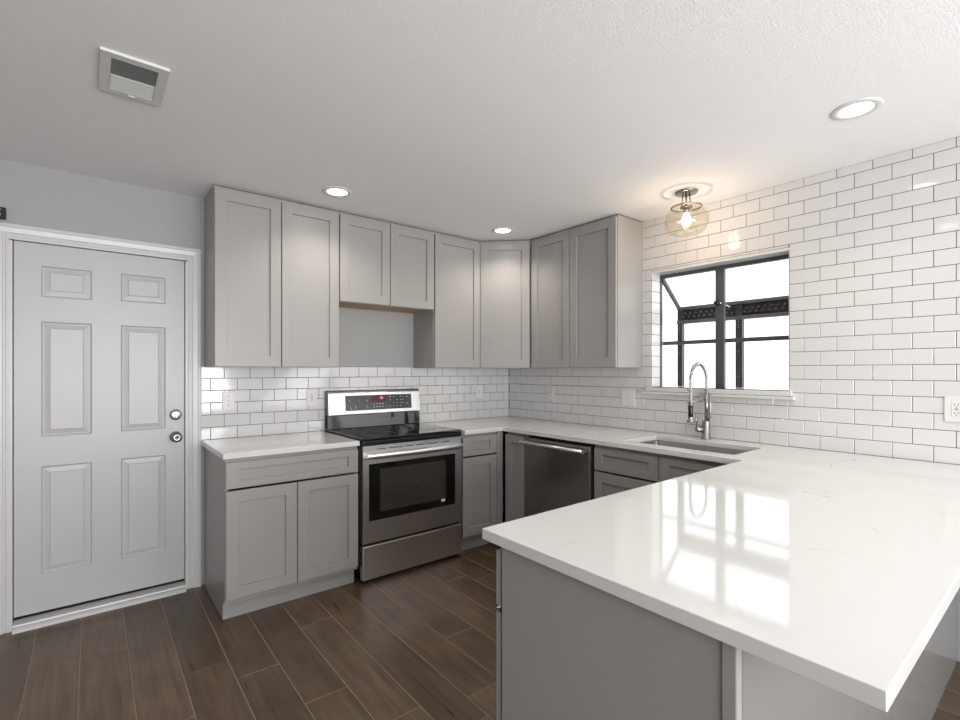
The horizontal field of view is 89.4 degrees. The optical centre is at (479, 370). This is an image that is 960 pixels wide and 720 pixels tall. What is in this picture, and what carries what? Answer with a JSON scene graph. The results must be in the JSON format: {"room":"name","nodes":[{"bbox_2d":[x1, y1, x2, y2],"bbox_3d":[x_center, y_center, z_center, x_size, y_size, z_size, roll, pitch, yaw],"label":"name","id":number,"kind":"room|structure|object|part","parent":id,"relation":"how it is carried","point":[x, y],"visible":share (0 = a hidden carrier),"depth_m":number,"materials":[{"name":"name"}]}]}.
{"room":"kitchen","nodes":[
{"label":"kitchen","id":0,"kind":"room"},
{"bbox_2d":[0,159,508,584],"bbox_3d":[-2.096,0.131,2.860,6.220,2.440,0.130,0,0,-39],"label":"wall","id":1,"kind":"structure","parent":0,"point":[376,347],"depth_m":3.24,"materials":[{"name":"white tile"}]},
{"bbox_2d":[0,207,5,219],"bbox_3d":[-2.463,-0.788,2.463,0.079,0.097,0.045,0,0,-39],"label":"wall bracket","id":2,"kind":"object","parent":1,"relation":"attached to","point":[2,209],"visible":1,"depth_m":2.48,"materials":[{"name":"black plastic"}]},
{"bbox_2d":[13,579,183,620],"bbox_3d":[-2.149,1.298,2.789,0.770,0.018,0.025,0,0,-39],"label":"trim","id":3,"kind":"structure","parent":1,"relation":"attached to","point":[180,580],"depth_m":2.75,"materials":[{"name":"black"}]},
{"bbox_2d":[14,241,183,617],"bbox_3d":[-2.125,0.305,2.759,0.766,1.968,0.107,0,0,-39],"label":"door","id":4,"kind":"structure","parent":1,"relation":"in","point":[99,335],"depth_m":2.74,"materials":[{"name":"grey paint"}]},
{"bbox_3d":[-1.849,0.405,2.954,0.066,0.066,0.067,0,0,-39],"label":"knob","id":5,"kind":"part","parent":4,"relation":"part of","materials":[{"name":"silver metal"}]},
{"bbox_2d":[12,581,185,634],"bbox_3d":[-2.139,1.328,2.777,0.770,0.046,0.145,0,0,-39],"label":"threshold","id":6,"kind":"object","parent":1,"relation":"attached to","point":[71,613],"depth_m":2.72,"materials":[{"name":"grey paint"}]},
{"bbox_2d":[0,222,200,634],"bbox_3d":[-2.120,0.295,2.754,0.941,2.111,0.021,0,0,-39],"label":"trim","id":7,"kind":"structure","parent":1,"relation":"attached to","point":[7,230],"depth_m":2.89,"materials":[{"name":"grey paint"}]},
{"bbox_2d":[222,392,233,409],"bbox_3d":[-1.628,0.196,3.141,0.072,0.117,0.016,0,0,-39],"label":"light switch","id":8,"kind":"object","parent":1,"relation":"attached to","point":[227,397],"visible":1,"depth_m":3.14,"materials":[{"name":"white plastic"}]},
{"bbox_2d":[204,185,338,367],"bbox_3d":[-1.345,-0.556,3.169,0.754,1.065,0.324,0,0,-39],"label":"upper cabinet","id":9,"kind":"object","parent":1,"relation":"attached to","point":[271,264],"visible":1,"depth_m":3.00,"materials":[{"name":"grey paint"}]},
{"bbox_3d":[-1.397,-0.545,2.933,0.371,1.037,0.019,0,0,-39],"label":"door","id":10,"kind":"part","parent":9,"relation":"part of","materials":[{"name":"grey paint"}]},
{"bbox_3d":[-1.103,-0.545,3.168,0.371,1.037,0.019,0,0,-39],"label":"door","id":11,"kind":"part","parent":9,"relation":"part of","materials":[{"name":"grey paint"}]},
{"bbox_2d":[307,389,316,405],"bbox_3d":[-1.208,0.193,3.483,0.072,0.117,0.007,0,0,-39],"label":"wall outlet","id":12,"kind":"object","parent":1,"relation":"attached to","point":[311,394],"visible":1,"depth_m":3.48,"materials":[{"name":"white plastic"}]},
{"bbox_2d":[310,393,313,401],"bbox_3d":[-1.206,0.193,3.481,0.033,0.068,0.002,0,0,-39],"label":"receptacle","id":13,"kind":"object","parent":12,"relation":"attached to","point":[311,394],"depth_m":3.48,"materials":[{"name":"white plastic"}]},
{"bbox_2d":[338,211,433,313],"bbox_3d":[-0.750,-0.780,3.646,0.766,0.617,0.324,0,0,-39],"label":"upper cabinet","id":14,"kind":"object","parent":1,"relation":"attached to","point":[384,265],"visible":0.81,"depth_m":3.50,"materials":[{"name":"grey paint"}]},
{"bbox_3d":[-0.804,-0.769,3.407,0.377,0.589,0.019,0,0,-39],"label":"door","id":15,"kind":"part","parent":14,"relation":"part of","materials":[{"name":"grey paint"}]},
{"bbox_3d":[-0.842,-0.472,3.760,0.732,0.002,0.017,0,0,-39],"label":"hanging rail","id":16,"kind":"part","parent":14,"relation":"part of","materials":[{"name":"beige wood"}]},
{"bbox_3d":[-0.507,-0.769,3.646,0.374,0.589,0.019,0,0,-39],"label":"door","id":17,"kind":"part","parent":14,"relation":"part of","materials":[{"name":"grey paint"}]},
{"bbox_2d":[413,231,479,367],"bbox_3d":[-0.272,-0.556,4.029,0.456,1.065,0.324,0,0,-39],"label":"upper cabinet","id":18,"kind":"object","parent":1,"relation":"attached to","point":[448,335],"visible":0.92,"depth_m":3.90,"materials":[{"name":"grey paint"}]},
{"bbox_3d":[-0.179,-0.545,3.908,0.444,1.037,0.019,0,0,-39],"label":"door","id":19,"kind":"part","parent":18,"relation":"part of","materials":[{"name":"grey paint"}]},
{"bbox_2d":[476,385,481,397],"bbox_3d":[-0.007,0.193,4.445,0.072,0.117,0.007,0,0,-39],"label":"wall outlet","id":20,"kind":"object","parent":1,"relation":"attached to","point":[479,387],"visible":1,"depth_m":4.44,"materials":[{"name":"white plastic"}]},
{"bbox_2d":[479,240,530,367],"bbox_3d":[0.231,-0.556,4.248,0.612,1.065,0.612,0,0,-39],"label":"upper cabinet","id":21,"kind":"object","parent":1,"relation":"attached to","point":[505,266],"visible":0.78,"depth_m":4.03,"materials":[{"name":"grey paint"}]},
{"bbox_2d":[0,0,959,241],"bbox_3d":[0.127,-1.119,0.086,6.220,0.060,7.220,0,0,-39],"label":"ceiling","id":22,"kind":"structure","parent":0,"point":[467,119],"depth_m":1.94,"materials":[{"name":"white paint"}]},
{"bbox_2d":[99,46,169,106],"bbox_3d":[-1.290,-1.082,1.805,0.199,0.014,0.300,0,0,-39],"label":"ceiling vent","id":23,"kind":"object","parent":22,"relation":"in","point":[131,77],"visible":1,"depth_m":1.79,"materials":[{"name":"white paint"}]},
{"bbox_2d":[322,186,351,196],"bbox_3d":[-0.868,-1.086,2.947,0.176,0.007,0.176,0,0,-39],"label":"recessed light","id":24,"kind":"object","parent":22,"relation":"in","point":[335,191],"visible":1,"depth_m":2.94,"materials":[{"name":"white plastic"}]},
{"bbox_2d":[491,227,513,233],"bbox_3d":[0.177,-1.086,3.758,0.176,0.007,0.176,0,0,-39],"label":"recessed light","id":25,"kind":"object","parent":22,"relation":"in","point":[499,230],"visible":1,"depth_m":3.75,"materials":[{"name":"white plastic"}]},
{"bbox_2d":[670,188,701,225],"bbox_3d":[1.254,-0.957,2.950,0.241,0.264,0.241,0,0,-39],"label":"flush light","id":26,"kind":"object","parent":22,"relation":"attached to","point":[686,192],"visible":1,"depth_m":2.93,"materials":[{"name":"grey metal"}]},
{"bbox_3d":[1.254,-0.995,2.950,0.180,0.010,0.180,0,0,-39],"label":"lid","id":27,"kind":"part","parent":26,"relation":"part of","materials":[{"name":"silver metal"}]},
{"bbox_3d":[1.254,-0.921,2.950,0.058,0.076,0.058,0,0,-39],"label":"bulb","id":28,"kind":"part","parent":26,"relation":"part of","materials":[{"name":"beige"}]},
{"bbox_2d":[683,207,688,213],"bbox_3d":[1.254,-0.975,2.950,0.036,0.031,0.036,0,0,-39],"label":"bulb socket","id":29,"kind":"object","parent":26,"relation":"attached to","point":[685,209],"depth_m":2.94,"materials":[{"name":"metal"}]},
{"bbox_2d":[830,97,883,119],"bbox_3d":[1.564,-1.086,2.016,0.176,0.007,0.176,0,0,-39],"label":"recessed light","id":30,"kind":"object","parent":22,"relation":"in","point":[857,108],"visible":1,"depth_m":2.01,"materials":[{"name":"white plastic"}]},
{"bbox_2d":[0,512,959,719],"bbox_3d":[0.127,1.381,0.086,6.220,0.060,7.220,0,0,-39],"label":"floor","id":31,"kind":"structure","parent":0,"point":[418,642],"depth_m":2.29,"materials":[{"name":"brown wood"}]},
{"bbox_2d":[204,446,357,619],"bbox_3d":[-1.250,0.909,3.050,0.754,0.883,0.619,0,0,-39],"label":"base cabinet","id":32,"kind":"object","parent":31,"relation":"on","point":[279,528],"visible":0.79,"depth_m":2.79,"materials":[{"name":"grey paint"}]},
{"bbox_3d":[-1.209,0.935,2.699,0.372,0.581,0.019,0,0,-39],"label":"door","id":33,"kind":"part","parent":32,"relation":"part of","materials":[{"name":"grey paint"}]},
{"bbox_2d":[201,431,359,459],"bbox_3d":[-1.251,0.452,3.035,0.767,0.030,0.649,0,0,-39],"label":"countertop","id":34,"kind":"structure","parent":32,"relation":"on","point":[252,446],"depth_m":2.92,"materials":[{"name":"white stone"}]},
{"bbox_3d":[-1.062,0.562,2.816,0.748,0.142,0.019,0,0,-39],"label":"drawer","id":35,"kind":"part","parent":32,"relation":"part of","materials":[{"name":"grey paint"}]},
{"bbox_3d":[-0.915,0.935,2.934,0.372,0.581,0.019,0,0,-39],"label":"door","id":36,"kind":"part","parent":32,"relation":"part of","materials":[{"name":"grey paint"}]},
{"bbox_2d":[325,389,462,580],"bbox_3d":[-0.611,0.749,3.507,0.779,1.204,0.705,0,0,-39],"label":"range","id":37,"kind":"object","parent":31,"relation":"on","point":[409,472],"visible":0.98,"depth_m":3.32,"materials":[{"name":"silver metal"}]},
{"bbox_3d":[-0.809,0.251,3.754,0.767,0.196,0.072,0,0,-39],"label":"control panel","id":38,"kind":"part","parent":37,"relation":"part of","materials":[{"name":"silver metal"}]},
{"bbox_3d":[-0.774,0.241,3.745,0.560,0.113,0.012,0,0,-39],"label":"touch panel","id":39,"kind":"part","parent":37,"relation":"part of","materials":[{"name":"grey glass"}]},
{"bbox_2d":[326,423,461,441],"bbox_3d":[-0.625,0.435,3.523,0.779,0.018,0.607,0,0,-39],"label":"cooktop","id":40,"kind":"object","parent":37,"relation":"in","point":[370,432],"depth_m":3.42,"materials":[{"name":"glass"}]},
{"bbox_3d":[-0.448,1.219,3.303,0.769,0.212,0.040,0,0,-39],"label":"storage drawer","id":41,"kind":"part","parent":37,"relation":"part of","materials":[{"name":"silver metal"}]},
{"bbox_3d":[-0.448,0.786,3.303,0.769,0.618,0.040,0,0,-39],"label":"oven door","id":42,"kind":"part","parent":37,"relation":"part of","materials":[{"name":"silver metal"}]},
{"bbox_3d":[-0.413,0.539,3.259,0.747,0.037,0.071,0,0,-39],"label":"handle","id":43,"kind":"part","parent":37,"relation":"part of","materials":[{"name":"silver metal"}]},
{"bbox_2d":[459,431,502,550],"bbox_3d":[-0.167,0.909,3.918,0.396,0.883,0.619,0,0,-39],"label":"base cabinet","id":44,"kind":"object","parent":31,"relation":"on","point":[481,453],"visible":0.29,"depth_m":3.68,"materials":[{"name":"grey paint"}]},
{"bbox_3d":[-0.004,0.562,3.664,0.326,0.142,0.019,0,0,-39],"label":"drawer","id":45,"kind":"part","parent":44,"relation":"part of","materials":[{"name":"grey paint"}]},
{"bbox_3d":[-0.004,0.935,3.664,0.326,0.581,0.019,0,0,-39],"label":"door","id":46,"kind":"part","parent":44,"relation":"part of","materials":[{"name":"grey paint"}]},
{"bbox_2d":[505,432,530,521],"bbox_3d":[0.505,0.909,3.892,0.619,0.883,0.212,0,0,-39],"label":"base cabinet","id":47,"kind":"object","parent":31,"relation":"on","point":[514,451],"visible":0.13,"depth_m":3.72,"materials":[{"name":"grey paint"}]},
{"bbox_2d":[519,435,594,516],"bbox_3d":[0.738,0.918,3.537,0.670,0.865,0.619,0,0,-39],"label":"dishwasher","id":48,"kind":"object","parent":31,"relation":"on","point":[559,473],"visible":0.38,"depth_m":3.37,"materials":[{"name":"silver metal"}]},
{"bbox_3d":[0.492,0.525,3.359,0.062,0.029,0.584,0,0,-39],"label":"handle","id":49,"kind":"part","parent":48,"relation":"part of","materials":[{"name":"silver metal"}]},
{"bbox_2d":[496,547,741,719],"bbox_3d":[0.559,0.909,1.334,0.822,0.883,0.640,0,0,-39],"label":"base cabinet","id":50,"kind":"object","parent":31,"relation":"on","point":[568,648],"visible":0.41,"depth_m":1.07,"materials":[{"name":"grey paint"}]},
{"bbox_3d":[0.366,0.565,1.577,0.810,0.148,0.019,0,0,-39],"label":"drawer","id":51,"kind":"part","parent":50,"relation":"part of","materials":[{"name":"grey paint"}]},
{"bbox_3d":[0.211,0.941,1.453,0.413,0.569,0.019,0,0,-39],"label":"door","id":52,"kind":"part","parent":50,"relation":"part of","materials":[{"name":"grey paint"}]},
{"bbox_3d":[0.438,0.910,0.845,0.022,0.882,0.027,0,0,-39],"label":"corner post","id":53,"kind":"part","parent":50,"relation":"part of","materials":[{"name":"grey paint"}]},
{"bbox_2d":[742,593,956,719],"bbox_3d":[1.331,0.910,1.556,2.259,0.882,0.020,0,0,-39],"label":"peninsula wall","id":54,"kind":"structure","parent":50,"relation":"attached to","point":[770,691],"depth_m":1.18,"materials":[{"name":"grey paint"}]},
{"bbox_2d":[594,445,726,498],"bbox_3d":[1.259,0.909,2.950,0.619,0.883,0.925,0,0,-39],"label":"base cabinet","id":55,"kind":"object","parent":31,"relation":"on","point":[612,465],"visible":0.09,"depth_m":2.90,"materials":[{"name":"grey paint"}]},
{"bbox_3d":[0.880,0.935,2.943,0.019,0.581,0.450,0,0,-39],"label":"door","id":56,"kind":"part","parent":55,"relation":"part of","materials":[{"name":"grey paint"}]},
{"bbox_3d":[0.880,0.562,2.943,0.019,0.142,0.450,0,0,-39],"label":"drawer","id":57,"kind":"part","parent":55,"relation":"part of","materials":[{"name":"grey paint"}]},
{"bbox_3d":[1.168,0.562,2.584,0.019,0.142,0.459,0,0,-39],"label":"drawer","id":58,"kind":"part","parent":55,"relation":"part of","materials":[{"name":"grey paint"}]},
{"bbox_2d":[424,416,959,711],"bbox_3d":[0.416,0.452,2.668,2.295,0.030,3.307,0,0,-39],"label":"countertop","id":59,"kind":"structure","parent":55,"relation":"on","point":[837,571],"depth_m":1.21,"materials":[{"name":"white stone"}]},
{"bbox_2d":[626,440,747,482],"bbox_3d":[1.254,0.576,2.898,0.415,0.216,0.710,0,0,-39],"label":"sink","id":60,"kind":"object","parent":59,"relation":"in","point":[655,442],"visible":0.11,"depth_m":3.04,"materials":[{"name":"silver metal"}]},
{"bbox_2d":[686,362,710,439],"bbox_3d":[1.366,0.191,3.058,0.254,0.492,0.090,0,0,-39],"label":"kitchen faucet","id":61,"kind":"object","parent":59,"relation":"on","point":[705,428],"visible":1,"depth_m":3.09,"materials":[{"name":"grey metal"}]},
{"bbox_3d":[1.369,0.189,3.045,0.218,0.023,0.036,0,0,-39],"label":"support arm","id":62,"kind":"part","parent":61,"relation":"part of","materials":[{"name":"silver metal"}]},
{"bbox_2d":[509,136,959,661],"bbox_3d":[2.511,0.131,1.996,0.130,2.440,7.220,0,0,-39],"label":"wall","id":63,"kind":"structure","parent":0,"point":[874,252],"depth_m":2.61,"materials":[{"name":"white tile"}]},
{"bbox_2d":[548,386,553,399],"bbox_3d":[0.620,0.193,4.247,0.007,0.117,0.072,0,0,-39],"label":"wall outlet","id":64,"kind":"object","parent":63,"relation":"attached to","point":[550,388],"visible":1,"depth_m":4.24,"materials":[{"name":"white plastic"}]},
{"bbox_2d":[531,214,642,367],"bbox_3d":[0.797,-0.556,3.771,0.324,1.065,0.850,0,0,-39],"label":"upper cabinet","id":65,"kind":"object","parent":63,"relation":"attached to","point":[587,278],"visible":1,"depth_m":3.54,"materials":[{"name":"grey paint"}]},
{"bbox_3d":[0.556,-0.545,3.829,0.019,1.037,0.402,0,0,-39],"label":"door","id":66,"kind":"part","parent":65,"relation":"part of","materials":[{"name":"grey paint"}]},
{"bbox_3d":[0.813,-0.545,3.507,0.019,1.037,0.412,0,0,-39],"label":"door","id":67,"kind":"part","parent":65,"relation":"part of","materials":[{"name":"grey paint"}]},
{"bbox_2d":[621,390,634,405],"bbox_3d":[1.107,0.206,3.632,0.016,0.117,0.118,0,0,-39],"label":"light switch","id":68,"kind":"object","parent":63,"relation":"attached to","point":[627,397],"visible":1,"depth_m":3.63,"materials":[{"name":"white plastic"}]},
{"bbox_2d":[641,386,795,399],"bbox_3d":[1.642,0.142,3.269,0.434,0.049,0.980,0,0,-39],"label":"window sill","id":69,"kind":"structure","parent":63,"relation":"attached to","point":[755,394],"depth_m":3.07,"materials":[{"name":"white wood"}]},
{"bbox_2d":[650,247,789,388],"bbox_3d":[1.665,-0.278,3.272,0.416,0.870,0.905,0,0,-39],"label":"window","id":70,"kind":"structure","parent":63,"relation":"in","point":[721,311],"depth_m":3.29,"materials":[{"name":"black metal"}]},
{"bbox_3d":[1.539,-0.172,3.713,0.040,0.578,0.038,0,0,-39],"label":"corner post","id":71,"kind":"part","parent":70,"relation":"part of","materials":[{"name":"brown metal"}]},
{"bbox_3d":[1.633,-0.202,3.246,0.018,0.027,0.884,0,0,-39],"label":"shelf rail","id":72,"kind":"part","parent":70,"relation":"part of","materials":[{"name":"brown metal"}]},
{"bbox_3d":[1.800,-0.473,3.380,0.050,0.024,0.885,0,0,-39],"label":"rail","id":73,"kind":"part","parent":70,"relation":"part of","materials":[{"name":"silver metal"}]},
{"bbox_3d":[1.800,-0.368,3.380,0.050,0.024,0.885,0,0,-39],"label":"rail","id":74,"kind":"part","parent":70,"relation":"part of","materials":[{"name":"brown metal"}]},
{"bbox_3d":[1.809,-0.172,3.376,0.040,0.578,0.045,0,0,-39],"label":"post","id":75,"kind":"part","parent":70,"relation":"part of","materials":[{"name":"brown metal"}]},
{"bbox_2d":[944,396,959,422],"bbox_3d":[2.215,0.179,2.255,0.007,0.122,0.084,0,0,-39],"label":"wall outlet","id":76,"kind":"object","parent":63,"relation":"attached to","point":[951,403],"visible":1,"depth_m":2.26,"materials":[{"name":"white plastic"}]},
{"bbox_2d":[951,402,959,416],"bbox_3d":[2.213,0.179,2.253,0.002,0.068,0.033,0,0,-39],"label":"receptacle","id":77,"kind":"object","parent":76,"relation":"attached to","point":[955,406],"depth_m":2.26,"materials":[{"name":"white plastic"}]}
]}

